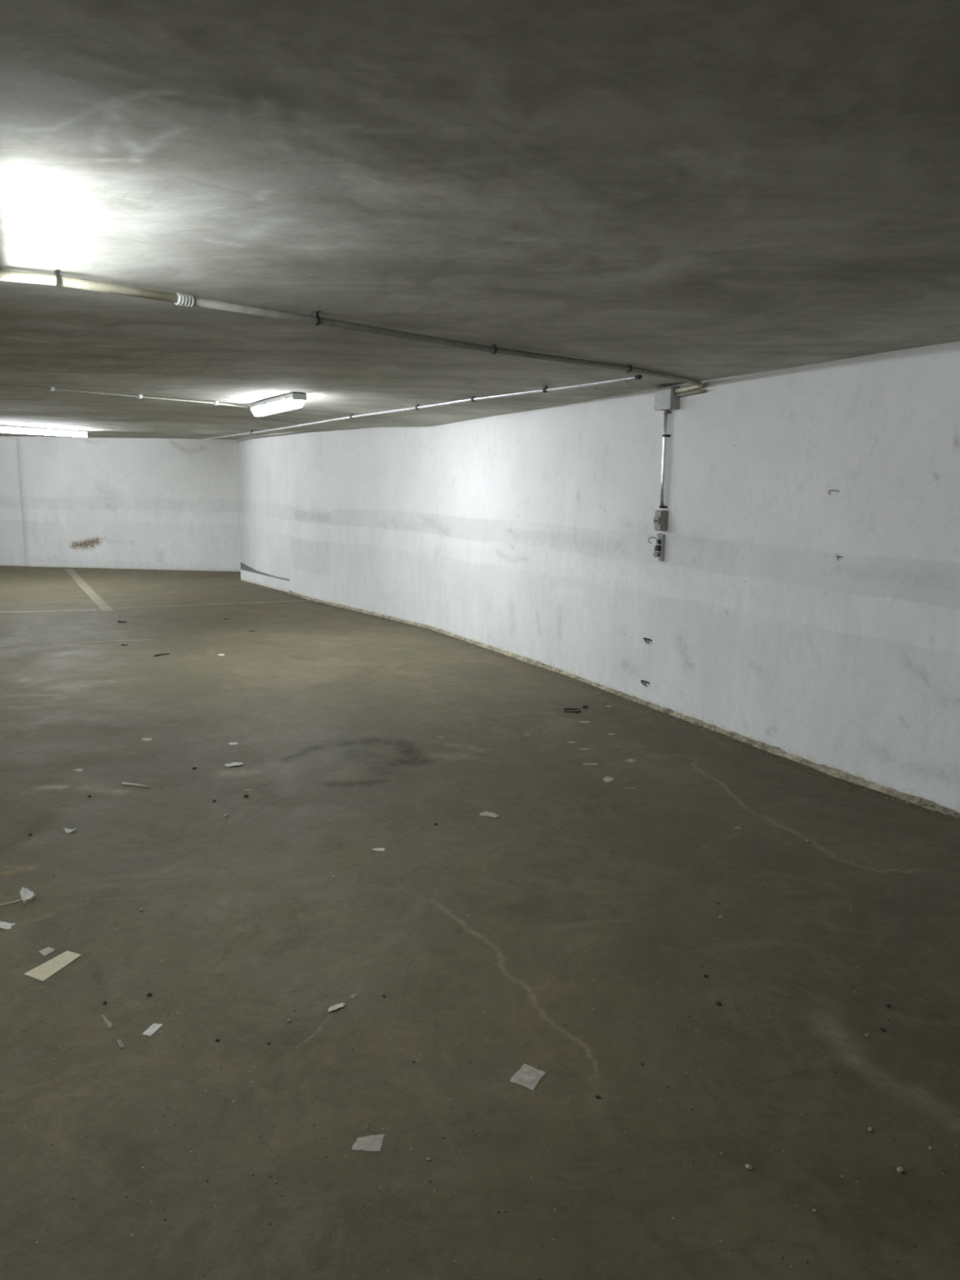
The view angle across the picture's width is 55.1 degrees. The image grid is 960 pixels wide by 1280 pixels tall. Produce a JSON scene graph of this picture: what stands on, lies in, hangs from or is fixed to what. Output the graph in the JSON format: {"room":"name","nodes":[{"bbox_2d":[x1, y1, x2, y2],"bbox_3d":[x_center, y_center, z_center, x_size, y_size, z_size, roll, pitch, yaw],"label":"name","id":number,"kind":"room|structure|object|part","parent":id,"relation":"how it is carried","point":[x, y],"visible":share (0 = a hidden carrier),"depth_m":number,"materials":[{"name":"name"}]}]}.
{"room":"parking garage","nodes":[
{"label":"parking garage","id":0,"kind":"room"},
{"bbox_2d":[0,436,26,566],"bbox_3d":[-10.253,-2.481,16.395,4.500,2.272,0.040,2,10,7],"label":"wall","id":1,"kind":"structure","parent":0,"point":[12,547],"depth_m":16.19,"materials":[{"name":"white paint"}]},
{"bbox_2d":[17,436,240,571],"bbox_3d":[-6.068,-2.342,15.899,3.934,2.272,0.001,2,10,6],"label":"wall","id":2,"kind":"structure","parent":0,"point":[151,504],"depth_m":15.89,"materials":[{"name":"white paint"}]},
{"bbox_2d":[236,432,288,578],"bbox_3d":[-3.411,-2.021,14.230,0.111,2.270,3.271,-4,11,-27],"label":"wall","id":3,"kind":"structure","parent":0,"point":[262,475],"depth_m":13.81,"materials":[{"name":"white paint"}]},
{"bbox_2d":[240,562,289,592],"bbox_3d":[-3.514,-0.996,14.359,0.311,0.165,3.271,-4,11,-27],"label":"trim ledge","id":4,"kind":"object","parent":3,"relation":"attached to","point":[248,574],"visible":0.95,"depth_m":13.78,"materials":[{"name":"grey paint"}]},
{"bbox_2d":[0,565,959,1279],"bbox_3d":[-2.717,0.465,6.376,19.778,0.001,20.800,1,10,0],"label":"floor","id":5,"kind":"structure","parent":0,"point":[59,703],"depth_m":2.99,"materials":[{"name":"concrete"}]},
{"bbox_2d":[0,921,16,929],"bbox_3d":[-1.688,1.009,3.256,0.078,0.007,0.049,1,10,0],"label":"paper scrap","id":6,"kind":"object","parent":5,"relation":"on","point":[4,925],"visible":1,"depth_m":3.26,"materials":[{"name":"white paper"}]},
{"bbox_2d":[0,898,22,905],"bbox_3d":[-1.754,0.979,3.425,0.096,0.004,0.014,-8,13,-41],"label":"string","id":7,"kind":"object","parent":5,"relation":"on","point":[20,899],"visible":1,"depth_m":3.43,"materials":[{"name":"white fabric"}]},
{"bbox_2d":[19,887,35,902],"bbox_3d":[-1.714,0.962,3.482,0.048,0.022,0.103,-7,13,-40],"label":"paper scrap","id":8,"kind":"object","parent":5,"relation":"on","point":[27,895],"visible":1,"depth_m":3.47,"materials":[{"name":"white paper"}]},
{"bbox_2d":[38,946,54,956],"bbox_3d":[-1.452,1.044,3.084,0.048,0.001,0.047,7,11,32],"label":"paper scrap","id":9,"kind":"object","parent":5,"relation":"on","point":[46,951],"visible":1,"depth_m":3.08,"materials":[{"name":"white paper"}]},
{"bbox_2d":[0,609,95,613],"bbox_3d":[-5.339,-0.331,10.819,1.529,0.003,0.128,-3,10,-20],"label":"painted line","id":10,"kind":"object","parent":5,"relation":"on","point":[68,610],"visible":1,"depth_m":10.90,"materials":[{"name":"white paint"}]},
{"bbox_2d":[24,951,81,981],"bbox_3d":[-1.384,1.060,2.998,0.090,0.001,0.172,5,11,24],"label":"tape strip","id":11,"kind":"object","parent":5,"relation":"on","point":[43,971],"visible":1,"depth_m":2.99,"materials":[{"name":"beige paper"}]},
{"bbox_2d":[0,613,111,616],"bbox_3d":[-5.113,-0.282,10.555,1.666,0.003,0.128,-3,10,-18],"label":"painted line","id":12,"kind":"object","parent":5,"relation":"on","point":[100,613],"visible":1,"depth_m":10.60,"materials":[{"name":"paint"}]},
{"bbox_2d":[63,827,76,833],"bbox_3d":[-1.841,0.853,4.138,0.051,0.013,0.042,-8,13,-42],"label":"paper scrap","id":13,"kind":"object","parent":5,"relation":"on","point":[67,830],"visible":1,"depth_m":4.13,"materials":[{"name":"white paper"}]},
{"bbox_2d":[0,639,155,647],"bbox_3d":[-4.031,0.035,8.783,1.773,0.003,0.078,-3,10,-21],"label":"painted line","id":14,"kind":"object","parent":5,"relation":"on","point":[144,639],"visible":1,"depth_m":8.84,"materials":[{"name":"paint"}]},
{"bbox_2d":[72,768,84,771],"bbox_3d":[-2.178,0.707,5.000,0.056,0.001,0.042,6,11,27],"label":"paper scrap","id":15,"kind":"object","parent":5,"relation":"on","point":[78,769],"visible":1,"depth_m":5.00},
{"bbox_2d":[64,568,113,611],"bbox_3d":[-5.790,-0.790,13.467,0.153,0.003,5.760,-4,11,-28],"label":"painted line","id":16,"kind":"object","parent":5,"relation":"on","point":[82,584],"visible":1,"depth_m":12.82,"materials":[{"name":"paint"}]},
{"bbox_2d":[100,1014,113,1028],"bbox_3d":[-1.091,1.116,2.693,0.015,0.001,0.085,-7,12,-39],"label":"tape strip","id":17,"kind":"object","parent":5,"relation":"on","point":[107,1021],"visible":1,"depth_m":2.69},
{"bbox_2d":[116,1039,124,1048],"bbox_3d":[-1.010,1.135,2.587,0.013,0.001,0.044,-5,11,-32],"label":"tape strip","id":18,"kind":"object","parent":5,"relation":"on","point":[121,1045],"visible":1,"depth_m":2.58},
{"bbox_2d":[121,782,150,787],"bbox_3d":[-1.778,0.749,4.759,0.172,0.010,0.014,4,10,19],"label":"twig","id":19,"kind":"object","parent":5,"relation":"on","point":[122,783],"visible":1,"depth_m":4.76,"materials":[{"name":"beige wood"}]},
{"bbox_2d":[141,737,151,740],"bbox_3d":[-2.034,0.605,5.604,0.072,0.001,0.058,1,10,0],"label":"paper scrap","id":20,"kind":"object","parent":5,"relation":"on","point":[143,739],"visible":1,"depth_m":5.61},
{"bbox_2d":[142,1023,163,1036],"bbox_3d":[-0.946,1.125,2.656,0.030,0.001,0.061,3,10,15],"label":"paper scrap","id":21,"kind":"object","parent":5,"relation":"on","point":[153,1028],"visible":1,"depth_m":2.65,"materials":[{"name":"white paper"}]},
{"bbox_2d":[154,653,169,656],"bbox_3d":[-2.864,0.130,8.276,0.024,0.013,0.147,10,13,42],"label":"twig","id":22,"kind":"object","parent":5,"relation":"on","point":[165,653],"visible":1,"depth_m":8.27,"materials":[{"name":"wood"}]},
{"bbox_2d":[118,600,311,608],"bbox_3d":[-3.333,-0.458,11.717,2.373,0.003,0.068,-4,11,-23],"label":"painted line","id":23,"kind":"object","parent":5,"relation":"on","point":[300,600],"visible":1,"depth_m":11.65,"materials":[{"name":"paint"}]},
{"bbox_2d":[228,742,237,745],"bbox_3d":[-1.485,0.624,5.536,0.052,0.001,0.053,-2,10,-17],"label":"paper scrap","id":24,"kind":"object","parent":5,"relation":"on","point":[234,743],"visible":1,"depth_m":5.54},
{"bbox_2d":[224,761,243,767],"bbox_3d":[-1.373,0.693,5.127,0.099,0.007,0.082,1,10,0],"label":"paper scrap","id":25,"kind":"object","parent":5,"relation":"on","point":[238,763],"visible":1,"depth_m":5.13,"materials":[{"name":"white paper"}]},
{"bbox_2d":[328,1002,345,1011],"bbox_3d":[-0.432,1.108,2.777,0.062,0.004,0.025,-5,11,-31],"label":"paper scrap","id":26,"kind":"object","parent":5,"relation":"on","point":[335,1006],"visible":1,"depth_m":2.78,"materials":[{"name":"white paper"}]},
{"bbox_2d":[348,993,357,998],"bbox_3d":[-0.391,1.100,2.842,0.019,0.001,0.028,3,10,14],"label":"paper scrap","id":27,"kind":"object","parent":5,"relation":"on","point":[353,996],"visible":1,"depth_m":2.84,"materials":[{"name":"grey paper"}]},
{"bbox_2d":[351,1133,384,1151],"bbox_3d":[-0.269,1.209,2.214,0.074,0.001,0.060,1,10,0],"label":"paper scrap","id":28,"kind":"object","parent":5,"relation":"on","point":[370,1143],"visible":1,"depth_m":2.21,"materials":[{"name":"white paper"}]},
{"bbox_2d":[372,848,384,850],"bbox_3d":[-0.440,0.905,3.976,0.055,0.001,0.031,1,10,0],"label":"paper scrap","id":29,"kind":"object","parent":5,"relation":"on","point":[375,849],"visible":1,"depth_m":3.97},
{"bbox_2d":[0,592,959,1279],"bbox_3d":[-1.426,0.343,7.167,4.233,0.006,11.621,-4,11,-27],"label":"floor grit","id":30,"kind":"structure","parent":5,"relation":"on","point":[191,1150],"depth_m":2.72,"materials":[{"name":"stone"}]},
{"bbox_2d":[479,811,498,817],"bbox_3d":[0.042,0.836,4.405,0.098,0.004,0.059,7,12,32],"label":"paper scrap","id":31,"kind":"object","parent":5,"relation":"on","point":[485,813],"visible":1,"depth_m":4.41,"materials":[{"name":"white paper"}]},
{"bbox_2d":[509,1063,545,1090],"bbox_3d":[0.130,1.171,2.466,0.073,0.001,0.089,6,11,30],"label":"paper scrap","id":32,"kind":"object","parent":5,"relation":"on","point":[527,1076],"visible":1,"depth_m":2.46,"materials":[{"name":"white paper"}]},
{"bbox_2d":[563,707,580,712],"bbox_3d":[0.644,0.492,6.438,0.120,0.016,0.110,1,10,0],"label":"ring","id":33,"kind":"object","parent":5,"relation":"on","point":[579,709],"visible":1,"depth_m":6.41,"materials":[{"name":"rubber"}]},
{"bbox_2d":[578,720,590,723],"bbox_3d":[0.703,0.547,6.150,0.062,0.001,0.074,9,13,41],"label":"paper scrap","id":34,"kind":"object","parent":5,"relation":"on","point":[581,722],"visible":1,"depth_m":6.14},
{"bbox_2d":[582,763,597,764],"bbox_3d":[0.628,0.705,5.227,0.088,0.001,0.041,1,10,0],"label":"paper scrap","id":35,"kind":"object","parent":5,"relation":"on","point":[583,763],"visible":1,"depth_m":5.22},
{"bbox_2d":[603,776,613,782],"bbox_3d":[0.689,0.752,4.953,0.056,0.001,0.092,6,11,28],"label":"paper scrap","id":36,"kind":"object","parent":5,"relation":"on","point":[606,779],"visible":1,"depth_m":4.96,"materials":[{"name":"white paper"}]},
{"bbox_2d":[625,758,636,763],"bbox_3d":[0.870,0.696,5.298,0.059,0.001,0.079,7,12,34],"label":"paper scrap","id":37,"kind":"object","parent":5,"relation":"on","point":[629,760],"visible":1,"depth_m":5.30,"materials":[{"name":"white paper"}]},
{"bbox_2d":[745,1164,752,1169],"bbox_3d":[0.628,1.229,2.148,0.016,0.008,0.013,4,10,17],"label":"pebble","id":38,"kind":"object","parent":5,"relation":"on","point":[748,1166],"visible":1,"depth_m":2.15,"materials":[{"name":"stone"}]},
{"bbox_2d":[879,1026,885,1031],"bbox_3d":[1.181,1.142,2.700,0.017,0.008,0.016,5,10,22],"label":"pebble","id":39,"kind":"object","parent":5,"relation":"on","point":[881,1028],"visible":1,"depth_m":2.69,"materials":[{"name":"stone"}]},
{"bbox_2d":[897,1166,903,1173],"bbox_3d":[0.979,1.235,2.144,0.014,0.008,0.018,5,11,24],"label":"pebble","id":40,"kind":"object","parent":5,"relation":"on","point":[900,1169],"visible":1,"depth_m":2.14,"materials":[{"name":"stone"}]},
{"bbox_2d":[0,0,959,439],"bbox_3d":[-2.689,-1.701,6.005,19.778,0.116,20.800,1,10,0],"label":"ceiling","id":41,"kind":"structure","parent":0,"point":[700,190],"depth_m":2.21,"materials":[{"name":"concrete"}]},
{"bbox_2d":[0,423,88,437],"bbox_3d":[-6.042,-2.865,12.581,0.060,0.115,1.584,6,11,29],"label":"tube light","id":42,"kind":"object","parent":41,"relation":"attached to","point":[86,434],"visible":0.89,"depth_m":12.62,"materials":[{"name":"white plastic"}]},
{"bbox_2d":[0,423,88,432],"bbox_3d":[-6.041,-2.899,12.575,0.060,0.045,1.580,6,11,29],"label":"tray","id":43,"kind":"object","parent":42,"relation":"on","point":[2,425],"depth_m":12.49,"materials":[{"name":"white plastic"}]},
{"bbox_2d":[0,383,248,408],"bbox_3d":[-3.300,-1.927,7.083,0.195,0.032,3.735,9,13,40],"label":"cable conduit","id":44,"kind":"object","parent":41,"relation":"attached to","point":[51,388],"visible":1,"depth_m":7.45,"materials":[{"name":"plastic"}]},
{"bbox_2d":[250,392,306,416],"bbox_3d":[-1.730,-1.995,7.820,0.113,0.110,1.324,-4,11,-28],"label":"ceiling light","id":45,"kind":"object","parent":41,"relation":"attached to","point":[291,401],"visible":1,"depth_m":7.61,"materials":[{"name":"white plastic"}]},
{"bbox_2d":[251,392,304,408],"bbox_3d":[-1.729,-2.029,7.814,0.105,0.042,1.280,-4,11,-28],"label":"tray","id":46,"kind":"object","parent":45,"relation":"on","point":[292,397],"depth_m":7.53,"materials":[{"name":"white plastic"}]},
{"bbox_2d":[0,269,705,396],"bbox_3d":[-1.262,-1.242,3.443,7.426,0.106,0.408,-8,13,-42],"label":"ceiling pipe","id":47,"kind":"object","parent":41,"relation":"attached to","point":[179,299],"visible":0.95,"depth_m":3.69,"materials":[{"name":"beige plastic"}]},
{"bbox_2d":[199,374,641,439],"bbox_3d":[-1.869,-2.417,10.219,0.193,0.069,11.048,-5,11,-30],"label":"conduit","id":48,"kind":"object","parent":41,"relation":"attached to","point":[545,389],"visible":0.96,"depth_m":7.15,"materials":[{"name":"grey metal"}]},
{"bbox_2d":[285,341,959,813],"bbox_3d":[2.347,-0.284,4.455,0.373,2.295,19.688,-5,11,-29],"label":"wall","id":49,"kind":"structure","parent":0,"point":[526,534],"depth_m":5.92,"materials":[{"name":"white paint"}]},
{"bbox_2d":[287,591,959,818],"bbox_3d":[0.755,0.317,7.399,0.406,0.040,13.200,-5,11,-30],"label":"baseboard","id":50,"kind":"structure","parent":49,"relation":"attached to","point":[837,773],"depth_m":5.93,"materials":[{"name":"paint"}]},
{"bbox_2d":[640,680,649,686],"bbox_3d":[1.188,0.313,6.657,0.028,0.049,0.100,-4,11,-24],"label":"wall bracket","id":51,"kind":"object","parent":49,"relation":"attached to","point":[642,681],"visible":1,"depth_m":6.65,"materials":[{"name":"grey metal"}]},
{"bbox_2d":[643,637,652,644],"bbox_3d":[1.195,0.007,6.599,0.028,0.049,0.100,-4,11,-24],"label":"wall bracket","id":52,"kind":"object","parent":49,"relation":"attached to","point":[644,638],"visible":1,"depth_m":6.59,"materials":[{"name":"grey metal"}]},
{"bbox_2d":[648,533,664,561],"bbox_3d":[1.220,-0.642,6.370,0.103,0.192,0.055,-2,10,-14],"label":"socket","id":53,"kind":"object","parent":49,"relation":"attached to","point":[660,547],"visible":1,"depth_m":6.36,"materials":[{"name":"plastic"}]},
{"bbox_3d":[1.260,-0.641,6.384,0.010,0.186,0.050,-4,11,-26],"label":"plate","id":54,"kind":"part","parent":53,"relation":"part of","materials":[{"name":"plastic"}]},
{"bbox_2d":[653,510,667,531],"bbox_3d":[1.239,-0.822,6.328,0.074,0.140,0.080,-4,11,-26],"label":"light switch","id":55,"kind":"object","parent":49,"relation":"attached to","point":[660,518],"visible":1,"depth_m":6.30,"materials":[{"name":"plastic"}]},
{"bbox_2d":[658,409,671,508],"bbox_3d":[1.256,-1.231,6.264,0.044,0.662,0.052,-4,11,-26],"label":"conduit","id":56,"kind":"object","parent":49,"relation":"attached to","point":[666,412],"visible":0.97,"depth_m":6.25,"materials":[{"name":"metal"}]},
{"bbox_2d":[653,386,679,410],"bbox_3d":[1.254,-1.619,6.171,0.083,0.150,0.176,-4,11,-26],"label":"junction box","id":57,"kind":"object","parent":49,"relation":"attached to","point":[665,398],"visible":1,"depth_m":6.12,"materials":[{"name":"grey plastic"}]}
]}

